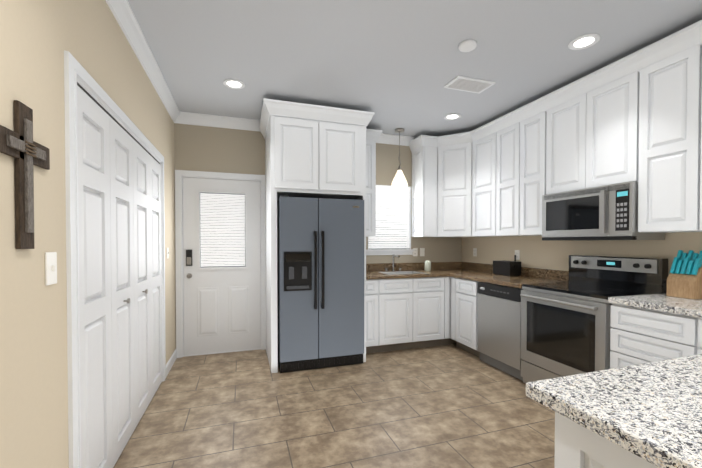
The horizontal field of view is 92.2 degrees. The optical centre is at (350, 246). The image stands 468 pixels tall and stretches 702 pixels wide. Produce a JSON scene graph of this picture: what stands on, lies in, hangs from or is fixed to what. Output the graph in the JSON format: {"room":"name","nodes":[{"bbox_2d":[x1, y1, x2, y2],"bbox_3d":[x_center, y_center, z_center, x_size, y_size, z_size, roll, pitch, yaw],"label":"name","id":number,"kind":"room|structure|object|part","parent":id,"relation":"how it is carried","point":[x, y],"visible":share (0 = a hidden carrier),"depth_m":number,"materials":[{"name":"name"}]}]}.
{"room":"kitchen","nodes":[
{"label":"kitchen","id":0,"kind":"room"},
{"bbox_2d":[0,0,175,467],"bbox_3d":[-0.844,-0.074,0.127,0.120,2.740,7.890,0,1,-18],"label":"wall","id":1,"kind":"structure","parent":0,"point":[38,38],"depth_m":1.28,"materials":[{"name":"beige paint"}]},
{"bbox_2d":[0,100,49,248],"bbox_3d":[-1.092,-0.236,1.133,0.028,0.485,0.311,0,1,-18],"label":"art","id":2,"kind":"object","parent":1,"relation":"attached to","point":[22,148],"visible":1,"depth_m":1.12,"materials":[{"name":"brown wood"}]},
{"bbox_2d":[45,252,56,285],"bbox_3d":[-1.155,0.082,1.309,0.016,0.125,0.074,0,1,-18],"label":"light switch","id":3,"kind":"object","parent":1,"relation":"attached to","point":[50,268],"visible":1,"depth_m":1.30,"materials":[{"name":"white plastic"}]},
{"bbox_2d":[64,51,165,467],"bbox_3d":[-1.540,0.215,2.303,0.141,2.102,1.864,0,1,-18],"label":"trim","id":4,"kind":"structure","parent":1,"relation":"attached to","point":[76,73],"depth_m":1.47,"materials":[{"name":"white wood"}]},
{"bbox_2d":[77,85,162,467],"bbox_3d":[-1.490,0.256,2.320,0.066,1.994,1.712,0,1,-18],"label":"bifold closet door","id":5,"kind":"structure","parent":1,"relation":"in","point":[120,256],"depth_m":1.97,"materials":[{"name":"white wood"}]},
{"bbox_2d":[105,0,180,123],"bbox_3d":[-0.755,-1.387,0.138,0.066,0.115,7.650,0,1,-18],"label":"crown molding","id":6,"kind":"structure","parent":1,"relation":"attached to","point":[124,15],"depth_m":2.43,"materials":[{"name":"white wood"}]},
{"bbox_2d":[166,349,176,376],"bbox_3d":[-1.873,1.199,3.517,0.016,0.100,0.600,0,1,-18],"label":"baseboard","id":7,"kind":"structure","parent":1,"relation":"attached to","point":[171,361],"depth_m":3.45,"materials":[{"name":"white wood"}]},
{"bbox_2d":[174,123,461,323],"bbox_3d":[-0.193,-0.134,4.425,3.780,2.740,0.120,0,1,-18],"label":"wall","id":8,"kind":"structure","parent":0,"point":[211,149],"depth_m":4.02,"materials":[{"name":"beige paint"}]},
{"bbox_2d":[175,170,265,357],"bbox_3d":[-1.515,0.190,3.988,0.976,2.105,0.141,0,1,-18],"label":"door frame","id":9,"kind":"structure","parent":8,"relation":"attached to","point":[180,175],"depth_m":3.84,"materials":[{"name":"white wood"}]},
{"bbox_2d":[181,112,260,131],"bbox_3d":[-1.452,-1.439,3.899,0.890,0.115,0.066,0,1,-18],"label":"crown molding","id":10,"kind":"structure","parent":8,"relation":"attached to","point":[189,118],"depth_m":3.88,"materials":[{"name":"white wood"}]},
{"bbox_2d":[183,177,260,354],"bbox_3d":[-1.494,0.220,3.951,0.846,2.017,0.108,0,1,-18],"label":"entry door","id":11,"kind":"structure","parent":8,"relation":"in","point":[221,267],"depth_m":3.96,"materials":[{"name":"white wood"}]},
{"bbox_2d":[366,185,413,254],"bbox_3d":[0.502,-0.364,4.630,0.730,0.945,0.155,0,1,-18],"label":"window","id":12,"kind":"structure","parent":8,"relation":"in","point":[408,251],"depth_m":4.62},
{"bbox_2d":[369,186,409,248],"bbox_3d":[0.509,-0.397,4.655,0.620,0.860,0.100,0,1,-18],"label":"window blinds","id":13,"kind":"object","parent":12,"relation":"attached to","point":[392,214],"visible":0.67,"depth_m":4.64,"materials":[{"name":"white plastic"}]},
{"bbox_2d":[376,133,413,145],"bbox_3d":[0.541,-1.448,4.548,0.658,0.115,0.066,0,1,-18],"label":"crown molding","id":14,"kind":"structure","parent":8,"relation":"attached to","point":[392,139],"depth_m":4.56,"materials":[{"name":"white wood"}]},
{"bbox_2d":[366,129,437,236],"bbox_3d":[0.538,-0.784,4.398,1.181,1.302,0.363,0,1,-18],"label":"upper cabinet","id":15,"kind":"object","parent":8,"relation":"attached to","point":[428,143],"depth_m":4.41,"materials":[{"name":"white wood"}]},
{"bbox_3d":[0.892,-0.728,4.531,0.016,1.173,0.295,0,1,-18],"label":"panel of the wall cabinets","id":16,"kind":"part","parent":15,"relation":"part of","materials":[{"name":"white wood"}]},
{"bbox_2d":[413,248,417,255],"bbox_3d":[0.897,0.072,4.714,0.070,0.114,0.008,0,1,-18],"label":"electrical outlet","id":17,"kind":"object","parent":8,"relation":"attached to","point":[415,252],"visible":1,"depth_m":4.71,"materials":[{"name":"white plastic"}]},
{"bbox_2d":[420,248,424,255],"bbox_3d":[1.003,0.072,4.745,0.070,0.115,0.016,0,1,-18],"label":"outlet","id":18,"kind":"object","parent":8,"relation":"attached to","point":[422,251],"visible":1,"depth_m":4.75,"materials":[{"name":"white plastic"}]},
{"bbox_2d":[113,344,554,467],"bbox_3d":[1.011,1.312,0.750,4.020,0.050,7.890,0,1,-18],"label":"floor","id":19,"kind":"structure","parent":0,"point":[448,406],"depth_m":2.50,"materials":[{"name":"tile"}]},
{"bbox_2d":[259,98,374,372],"bbox_3d":[-0.425,-0.091,3.831,1.140,2.672,0.863,0,1,-18],"label":"surround","id":20,"kind":"object","parent":19,"relation":"on","point":[315,151],"visible":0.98,"depth_m":3.45,"materials":[{"name":"white wood"}]},
{"bbox_2d":[277,195,363,372],"bbox_3d":[-0.396,0.361,3.812,0.880,1.759,0.872,0,1,-18],"label":"fridge","id":21,"kind":"object","parent":19,"relation":"on","point":[320,282],"visible":1,"depth_m":3.44,"materials":[{"name":"metal"}]},
{"bbox_2d":[366,274,455,353],"bbox_3d":[0.869,0.799,4.387,1.789,0.875,0.630,0,1,-18],"label":"base cabinet","id":22,"kind":"object","parent":19,"relation":"on","point":[406,313],"visible":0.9,"depth_m":4.00,"materials":[{"name":"white wood"}]},
{"bbox_2d":[366,262,491,279],"bbox_3d":[0.871,0.291,4.374,1.789,0.139,0.643,0,1,-18],"label":"countertop","id":23,"kind":"structure","parent":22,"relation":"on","point":[438,269],"depth_m":4.54,"materials":[{"name":"stone"}]},
{"bbox_2d":[384,254,401,270],"bbox_3d":[0.588,0.210,4.455,0.260,0.222,0.197,0,1,-18],"label":"sink faucet","id":24,"kind":"object","parent":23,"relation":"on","point":[393,256],"visible":1,"depth_m":4.51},
{"bbox_2d":[379,271,422,274],"bbox_3d":[0.644,0.425,4.285,0.540,0.196,0.400,0,1,-18],"label":"sink","id":25,"kind":"object","parent":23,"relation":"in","point":[405,272],"visible":0.06,"depth_m":4.48,"materials":[{"name":"silver metal"}]},
{"bbox_2d":[425,260,430,270],"bbox_3d":[1.017,0.250,4.477,0.080,0.140,0.080,0,1,-18],"label":"jar","id":26,"kind":"object","parent":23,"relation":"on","point":[427,265],"visible":1,"depth_m":4.45,"materials":[{"name":"ceramic"}]},
{"bbox_2d":[477,282,523,380],"bbox_3d":[1.752,0.809,3.490,0.608,0.857,0.595,0,1,-18],"label":"dishwasher","id":27,"kind":"object","parent":19,"relation":"on","point":[499,328],"visible":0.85,"depth_m":3.36,"materials":[{"name":"silver metal"}]},
{"bbox_2d":[451,277,701,368],"bbox_3d":[2.124,0.827,2.404,0.630,0.875,3.916,0,1,-18],"label":"base cabinet","id":28,"kind":"object","parent":19,"relation":"on","point":[640,335],"visible":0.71,"depth_m":2.23,"materials":[{"name":"white wood"}]},
{"bbox_2d":[450,264,568,287],"bbox_3d":[1.689,0.301,3.713,0.643,0.139,1.107,0,1,-18],"label":"countertop","id":29,"kind":"structure","parent":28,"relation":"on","point":[528,275],"depth_m":3.57,"materials":[{"name":"stone"}]},
{"bbox_2d":[493,260,520,275],"bbox_3d":[1.806,0.244,3.913,0.160,0.166,0.282,0,1,-18],"label":"toaster","id":30,"kind":"object","parent":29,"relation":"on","point":[506,268],"visible":1,"depth_m":3.82,"materials":[{"name":"black plastic"}]},
{"bbox_2d":[608,293,701,317],"bbox_3d":[2.245,0.324,2.004,0.643,0.139,0.951,0,1,-18],"label":"countertop","id":31,"kind":"structure","parent":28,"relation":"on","point":[662,302],"depth_m":2.15,"materials":[{"name":"stone"}]},
{"bbox_2d":[666,250,701,298],"bbox_3d":[2.340,0.186,2.351,0.150,0.326,0.160,0,1,-18],"label":"knife block","id":32,"kind":"object","parent":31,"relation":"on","point":[680,285],"depth_m":2.32,"materials":[{"name":"brown wood"}]},
{"bbox_3d":[2.337,0.106,2.349,0.115,0.166,0.140,0,1,-18],"label":"knife block handle","id":33,"kind":"part","parent":32,"relation":"part of","materials":[{"name":"teal plastic"}]},
{"bbox_2d":[520,255,667,383],"bbox_3d":[1.947,0.665,2.816,0.706,1.163,0.762,0,1,-18],"label":"range","id":34,"kind":"object","parent":19,"relation":"on","point":[565,328],"depth_m":2.72,"materials":[{"name":"silver metal"}]},
{"bbox_3d":[2.198,0.145,2.890,0.022,0.039,0.630,0,1,-18],"label":"range knob","id":35,"kind":"part","parent":34,"relation":"part of","materials":[{"name":"metal"}]},
{"bbox_3d":[1.433,0.849,0.813,1.626,0.875,0.720,0,1,-18],"label":"base cabinet","id":36,"kind":"object","parent":19,"relation":"on","visible":0},
{"bbox_2d":[555,412,658,467],"bbox_3d":[0.650,0.800,0.558,0.020,0.762,0.700,0,1,-18],"label":"peninsula panel","id":37,"kind":"object","parent":36,"relation":"attached to","point":[577,445],"visible":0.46,"depth_m":0.81,"materials":[{"name":"white wood"}]},
{"bbox_2d":[526,354,701,467],"bbox_3d":[1.753,0.341,0.779,2.338,0.139,1.070,0,1,-18],"label":"countertop","id":38,"kind":"structure","parent":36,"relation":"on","point":[651,412],"depth_m":0.80,"materials":[{"name":"stone"}]},
{"bbox_2d":[128,0,701,137],"bbox_3d":[1.011,-1.462,0.712,4.020,0.020,7.890,0,1,-18],"label":"ceiling","id":39,"kind":"structure","parent":0,"point":[393,65],"depth_m":2.54,"materials":[{"name":"paint"}]},
{"bbox_2d":[223,79,244,88],"bbox_3d":[-1.062,-1.479,3.071,0.192,0.010,0.192,0,1,-18],"label":"recessed light","id":40,"kind":"object","parent":39,"relation":"in","point":[233,83],"visible":1,"depth_m":3.06,"materials":[{"name":"white plastic"}]},
{"bbox_2d":[391,128,407,186],"bbox_3d":[0.623,-1.143,4.329,0.210,0.720,0.210,0,1,-18],"label":"pendant light","id":41,"kind":"object","parent":39,"relation":"hanging from","point":[399,179],"visible":1,"depth_m":4.29,"materials":[{"name":"white glass"}]},
{"bbox_2d":[444,113,460,119],"bbox_3d":[1.160,-1.490,3.869,0.192,0.010,0.192,0,1,-18],"label":"recessed light","id":42,"kind":"object","parent":39,"relation":"in","point":[453,116],"visible":0.98,"depth_m":3.86,"materials":[{"name":"white plastic"}]},
{"bbox_2d":[458,39,476,51],"bbox_3d":[0.850,-1.460,2.464,0.130,0.031,0.130,0,1,-18],"label":"smoke detector","id":43,"kind":"object","parent":39,"relation":"attached to","point":[468,45],"visible":0.98,"depth_m":2.44,"materials":[{"name":"white plastic"}]},
{"bbox_2d":[443,75,495,93],"bbox_3d":[1.079,-1.477,3.085,0.400,0.015,0.220,0,1,-18],"label":"ceiling vent","id":44,"kind":"object","parent":39,"relation":"in","point":[467,84],"visible":0.98,"depth_m":3.06,"materials":[{"name":"white metal"}]},
{"bbox_2d":[568,34,599,49],"bbox_3d":[1.672,-1.470,2.426,0.192,0.010,0.192,0,1,-18],"label":"recessed light","id":45,"kind":"object","parent":39,"relation":"in","point":[583,41],"visible":1,"depth_m":2.42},
{"bbox_2d":[462,232,701,275],"bbox_3d":[2.865,-0.091,1.335,0.120,2.740,7.890,0,1,-18],"label":"wall","id":46,"kind":"structure","parent":0,"point":[537,252],"depth_m":3.41,"materials":[{"name":"beige paint"}]},
{"bbox_2d":[436,131,472,236],"bbox_3d":[1.422,-0.786,4.528,0.637,1.302,0.663,0,1,-18],"label":"upper cabinet","id":47,"kind":"object","parent":46,"relation":"attached to","point":[454,179],"visible":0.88,"depth_m":4.33,"materials":[{"name":"white wood"}]},
{"bbox_2d":[473,248,476,256],"bbox_3d":[1.711,0.073,4.669,0.008,0.114,0.070,0,1,-18],"label":"electrical outlet","id":48,"kind":"object","parent":46,"relation":"attached to","point":[474,251],"visible":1,"depth_m":4.66,"materials":[{"name":"white plastic"}]},
{"bbox_2d":[471,124,490,235],"bbox_3d":[1.743,-0.780,4.053,0.321,1.302,0.476,0,1,-18],"label":"upper cabinet","id":49,"kind":"object","parent":46,"relation":"attached to","point":[481,138],"depth_m":4.06,"materials":[{"name":"white wood"}]},
{"bbox_2d":[491,112,510,235],"bbox_3d":[1.850,-0.775,3.725,0.321,1.302,0.462,0,1,-18],"label":"upper cabinet","id":50,"kind":"object","parent":46,"relation":"attached to","point":[501,128],"depth_m":3.77,"materials":[{"name":"white wood"}]},
{"bbox_2d":[515,250,519,259],"bbox_3d":[1.943,0.093,3.956,0.008,0.114,0.070,0,1,-18],"label":"electrical outlet","id":51,"kind":"object","parent":46,"relation":"attached to","point":[517,253],"visible":0.98,"depth_m":3.94,"materials":[{"name":"white plastic"}]},
{"bbox_2d":[511,93,550,235],"bbox_3d":[1.952,-0.771,3.412,0.321,1.302,0.442,0,1,-18],"label":"upper cabinet","id":52,"kind":"object","parent":46,"relation":"attached to","point":[530,124],"depth_m":3.38,"materials":[{"name":"white wood"}]},
{"bbox_2d":[551,81,574,193],"bbox_3d":[2.071,-0.953,3.044,0.321,0.927,0.447,0,1,-18],"label":"upper cabinet","id":53,"kind":"object","parent":46,"relation":"attached to","point":[563,99],"depth_m":3.03,"materials":[{"name":"white wood"}]},
{"bbox_2d":[575,52,638,189],"bbox_3d":[2.174,-0.949,2.727,0.321,0.927,0.447,0,1,-18],"label":"upper cabinet","id":54,"kind":"object","parent":46,"relation":"attached to","point":[636,116],"depth_m":2.66,"materials":[{"name":"white wood"}]},
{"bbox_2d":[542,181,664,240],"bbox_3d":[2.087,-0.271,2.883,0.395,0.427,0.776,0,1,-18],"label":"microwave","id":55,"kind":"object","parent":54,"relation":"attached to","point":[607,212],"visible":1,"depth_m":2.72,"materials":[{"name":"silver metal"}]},
{"bbox_2d":[638,29,682,232],"bbox_3d":[2.298,-0.756,2.349,0.321,1.302,0.474,0,1,-18],"label":"upper cabinet","id":56,"kind":"object","parent":46,"relation":"attached to","point":[660,186],"depth_m":2.33,"materials":[{"name":"white wood"}]},
{"bbox_2d":[683,20,701,231],"bbox_3d":[2.412,-0.751,1.999,0.321,1.302,0.509,0,1,-18],"label":"upper cabinet","id":57,"kind":"object","parent":46,"relation":"attached to","point":[692,35],"depth_m":2.17,"materials":[{"name":"white wood"}]}
]}

